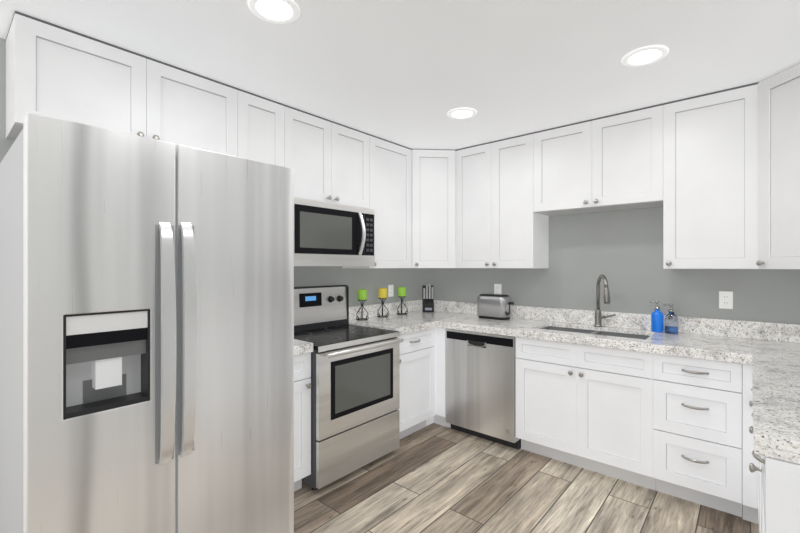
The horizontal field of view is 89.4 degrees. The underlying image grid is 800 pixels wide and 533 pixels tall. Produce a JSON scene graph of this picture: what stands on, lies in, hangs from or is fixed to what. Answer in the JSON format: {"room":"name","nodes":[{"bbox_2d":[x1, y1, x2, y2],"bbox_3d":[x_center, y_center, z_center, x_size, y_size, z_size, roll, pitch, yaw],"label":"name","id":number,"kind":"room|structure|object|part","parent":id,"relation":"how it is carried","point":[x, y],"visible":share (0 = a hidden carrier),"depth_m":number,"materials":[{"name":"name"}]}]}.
{"room":"kitchen","nodes":[
{"label":"kitchen","id":0,"kind":"room"},
{"bbox_2d":[0,38,423,306],"bbox_3d":[-1.766,0.162,2.108,0.100,2.476,6.280,0,0,41],"label":"wall","id":1,"kind":"structure","parent":0,"point":[370,279],"depth_m":3.59,"materials":[{"name":"grey paint"}]},
{"bbox_2d":[6,11,411,267],"bbox_3d":[-0.867,-0.530,2.786,0.366,1.092,2.630,0,0,41],"label":"upper cabinet","id":2,"kind":"object","parent":1,"relation":"attached to","point":[52,70],"visible":0.68,"depth_m":2.29,"materials":[{"name":"white wood"}]},
{"bbox_2d":[294,197,374,265],"bbox_3d":[-0.575,-0.230,3.048,0.465,0.456,0.764,0,0,41],"label":"microwave","id":3,"kind":"object","parent":1,"relation":"attached to","point":[325,233],"visible":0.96,"depth_m":2.90,"materials":[{"name":"silver metal"}]},
{"bbox_2d":[388,285,393,296],"bbox_3d":[-0.088,0.238,3.966,0.008,0.116,0.072,0,0,41],"label":"outlet","id":4,"kind":"object","parent":1,"relation":"attached to","point":[390,287],"visible":1,"depth_m":3.96,"materials":[{"name":"white plastic"}]},
{"bbox_2d":[0,0,799,149],"bbox_3d":[-0.473,-1.126,0.990,3.520,0.100,6.280,0,0,41],"label":"ceiling","id":5,"kind":"structure","parent":0,"point":[394,71],"depth_m":2.01,"materials":[{"name":"paint"}]},
{"bbox_2d":[248,0,299,23],"bbox_3d":[-0.523,-1.071,1.681,0.208,0.012,0.208,0,0,41],"label":"recessed light","id":6,"kind":"object","parent":5,"relation":"in","point":[278,10],"visible":1,"depth_m":1.68,"materials":[{"name":"white plastic"}]},
{"bbox_2d":[447,107,476,118],"bbox_3d":[0.435,-1.071,2.836,0.208,0.012,0.208,0,0,41],"label":"recessed light","id":7,"kind":"object","parent":5,"relation":"in","point":[460,113],"visible":1,"depth_m":2.81,"materials":[{"name":"white plastic"}]},
{"bbox_2d":[621,45,668,66],"bbox_3d":[1.250,-1.071,2.065,0.208,0.012,0.208,0,0,41],"label":"recessed light","id":8,"kind":"object","parent":5,"relation":"in","point":[645,54],"visible":1,"depth_m":2.05,"materials":[{"name":"white plastic"}]},
{"bbox_2d":[294,423,758,532],"bbox_3d":[-0.473,1.450,0.990,3.520,0.100,6.280,0,0,41],"label":"floor","id":9,"kind":"structure","parent":0,"point":[439,479],"depth_m":2.44,"materials":[{"name":"brown wood"}]},
{"bbox_2d":[0,112,293,532],"bbox_3d":[-1.058,0.479,1.736,0.858,1.842,0.893,0,0,41],"label":"fridge","id":10,"kind":"object","parent":9,"relation":"on","point":[147,284],"visible":1,"depth_m":1.39,"materials":[{"name":"silver metal"}]},
{"bbox_3d":[-0.791,0.268,1.434,0.058,0.855,0.130,0,0,41],"label":"handle","id":11,"kind":"part","parent":10,"relation":"part of","materials":[{"name":"silver metal"}]},
{"bbox_2d":[294,285,403,489],"bbox_3d":[-0.472,0.778,2.936,0.720,1.244,0.762,0,0,41],"label":"range","id":12,"kind":"object","parent":9,"relation":"on","point":[355,377],"visible":0.73,"depth_m":2.75,"materials":[{"name":"silver metal"}]},
{"bbox_2d":[294,328,450,491],"bbox_3d":[-0.261,0.963,3.233,0.699,0.874,2.400,0,0,41],"label":"base cabinet","id":13,"kind":"object","parent":9,"relation":"on","point":[422,353],"visible":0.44,"depth_m":3.24,"materials":[{"name":"white wood"}]},
{"bbox_2d":[294,274,799,463],"bbox_3d":[0.727,0.379,2.378,3.314,0.639,2.405,0,0,41],"label":"countertop","id":14,"kind":"structure","parent":13,"relation":"on","point":[772,350],"depth_m":2.64,"materials":[{"name":"stone"}]},
{"bbox_2d":[356,289,368,319],"bbox_3d":[-0.334,0.331,3.552,0.113,0.274,0.116,0,0,41],"label":"candle","id":15,"kind":"object","parent":14,"relation":"on","point":[362,293],"visible":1,"depth_m":3.53,"materials":[{"name":"green wax"}]},
{"bbox_2d":[377,288,388,316],"bbox_3d":[-0.161,0.331,3.753,0.113,0.274,0.116,0,0,41],"label":"candle","id":16,"kind":"object","parent":14,"relation":"on","point":[382,291],"visible":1,"depth_m":3.73,"materials":[{"name":"yellow wax"}]},
{"bbox_2d":[397,287,407,314],"bbox_3d":[0.019,0.331,3.961,0.113,0.274,0.116,0,0,41],"label":"candle","id":17,"kind":"object","parent":14,"relation":"on","point":[401,290],"visible":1,"depth_m":3.94,"materials":[{"name":"green wax"}]},
{"bbox_2d":[422,284,433,311],"bbox_3d":[0.291,0.325,4.182,0.115,0.285,0.101,0,0,0],"label":"knife block","id":18,"kind":"object","parent":14,"relation":"on","point":[427,290],"visible":1,"depth_m":4.15,"materials":[{"name":"black plastic"}]},
{"bbox_2d":[477,294,513,319],"bbox_3d":[0.860,0.359,3.632,0.330,0.216,0.170,0,0,41],"label":"toaster","id":19,"kind":"object","parent":14,"relation":"on","point":[489,306],"visible":1,"depth_m":3.56,"materials":[{"name":"silver metal"}]},
{"bbox_2d":[541,326,649,338],"bbox_3d":[1.407,0.599,2.981,0.784,0.200,0.394,0,0,41],"label":"sink","id":20,"kind":"object","parent":14,"relation":"in","point":[579,329],"depth_m":3.10,"materials":[{"name":"silver metal"}]},
{"bbox_2d":[593,274,615,326],"bbox_3d":[1.538,0.264,3.070,0.159,0.408,0.264,0,0,41],"label":"faucet","id":21,"kind":"object","parent":14,"relation":"on","point":[600,318],"depth_m":3.13,"materials":[{"name":"silver metal"}]},
{"bbox_2d":[650,301,663,331],"bbox_3d":[1.850,0.358,2.905,0.075,0.218,0.075,0,0,-6],"label":"soap bottle","id":22,"kind":"object","parent":14,"relation":"on","point":[657,318],"visible":1,"depth_m":2.88,"materials":[{"name":"blue plastic"}]},
{"bbox_2d":[664,304,677,333],"bbox_3d":[1.904,0.366,2.835,0.079,0.202,0.079,0,0,-22],"label":"soap dispenser","id":23,"kind":"object","parent":14,"relation":"on","point":[671,320],"visible":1,"depth_m":2.81,"materials":[{"name":"clear glass"}]},
{"bbox_2d":[446,329,520,448],"bbox_3d":[0.814,0.965,3.457,0.619,0.870,0.605,0,0,41],"label":"dishwasher","id":24,"kind":"object","parent":9,"relation":"on","point":[480,367],"visible":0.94,"depth_m":3.22,"materials":[{"name":"silver metal"}]},
{"bbox_2d":[516,337,757,523],"bbox_3d":[1.804,0.963,2.603,1.976,0.874,0.654,0,0,41],"label":"base cabinet","id":25,"kind":"object","parent":9,"relation":"on","point":[676,426],"visible":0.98,"depth_m":2.49,"materials":[{"name":"white wood"}]},
{"bbox_2d":[749,388,799,532],"bbox_3d":[1.669,0.963,1.433,0.652,0.874,1.362,0,0,41],"label":"base cabinet","id":26,"kind":"object","parent":9,"relation":"on","point":[778,480],"visible":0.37,"depth_m":1.09,"materials":[{"name":"white wood"}]},
{"bbox_2d":[424,207,799,323],"bbox_3d":[1.548,0.162,3.328,3.320,2.476,0.100,0,0,41],"label":"wall","id":27,"kind":"structure","parent":0,"point":[623,246],"depth_m":3.10,"materials":[{"name":"grey paint"}]},
{"bbox_2d":[411,149,455,267],"bbox_3d":[0.289,-0.530,3.926,0.625,1.090,0.634,0,0,41],"label":"upper cabinet","id":28,"kind":"object","parent":27,"relation":"attached to","point":[433,170],"visible":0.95,"depth_m":3.69,"materials":[{"name":"white wood"}]},
{"bbox_2d":[494,284,500,293],"bbox_3d":[0.919,0.222,3.799,0.072,0.116,0.008,0,0,41],"label":"outlet","id":29,"kind":"object","parent":27,"relation":"attached to","point":[497,287],"visible":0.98,"depth_m":3.80,"materials":[{"name":"white plastic"}]},
{"bbox_2d":[455,82,758,268],"bbox_3d":[1.397,-0.530,3.144,2.090,1.092,0.366,0,0,41],"label":"upper cabinet","id":30,"kind":"object","parent":27,"relation":"attached to","point":[695,158],"visible":0.98,"depth_m":2.79,"materials":[{"name":"white wood"}]},
{"bbox_2d":[719,291,732,308],"bbox_3d":[2.183,0.225,2.706,0.072,0.116,0.008,0,0,41],"label":"outlet","id":31,"kind":"object","parent":27,"relation":"attached to","point":[725,297],"visible":1,"depth_m":2.71,"materials":[{"name":"white plastic"}]},
{"bbox_2d":[756,63,799,268],"bbox_3d":[2.330,-0.530,2.175,0.622,1.090,0.613,0,0,41],"label":"upper cabinet","id":32,"kind":"object","parent":27,"relation":"attached to","point":[779,94],"visible":1,"depth_m":2.23,"materials":[{"name":"white wood"}]}
]}

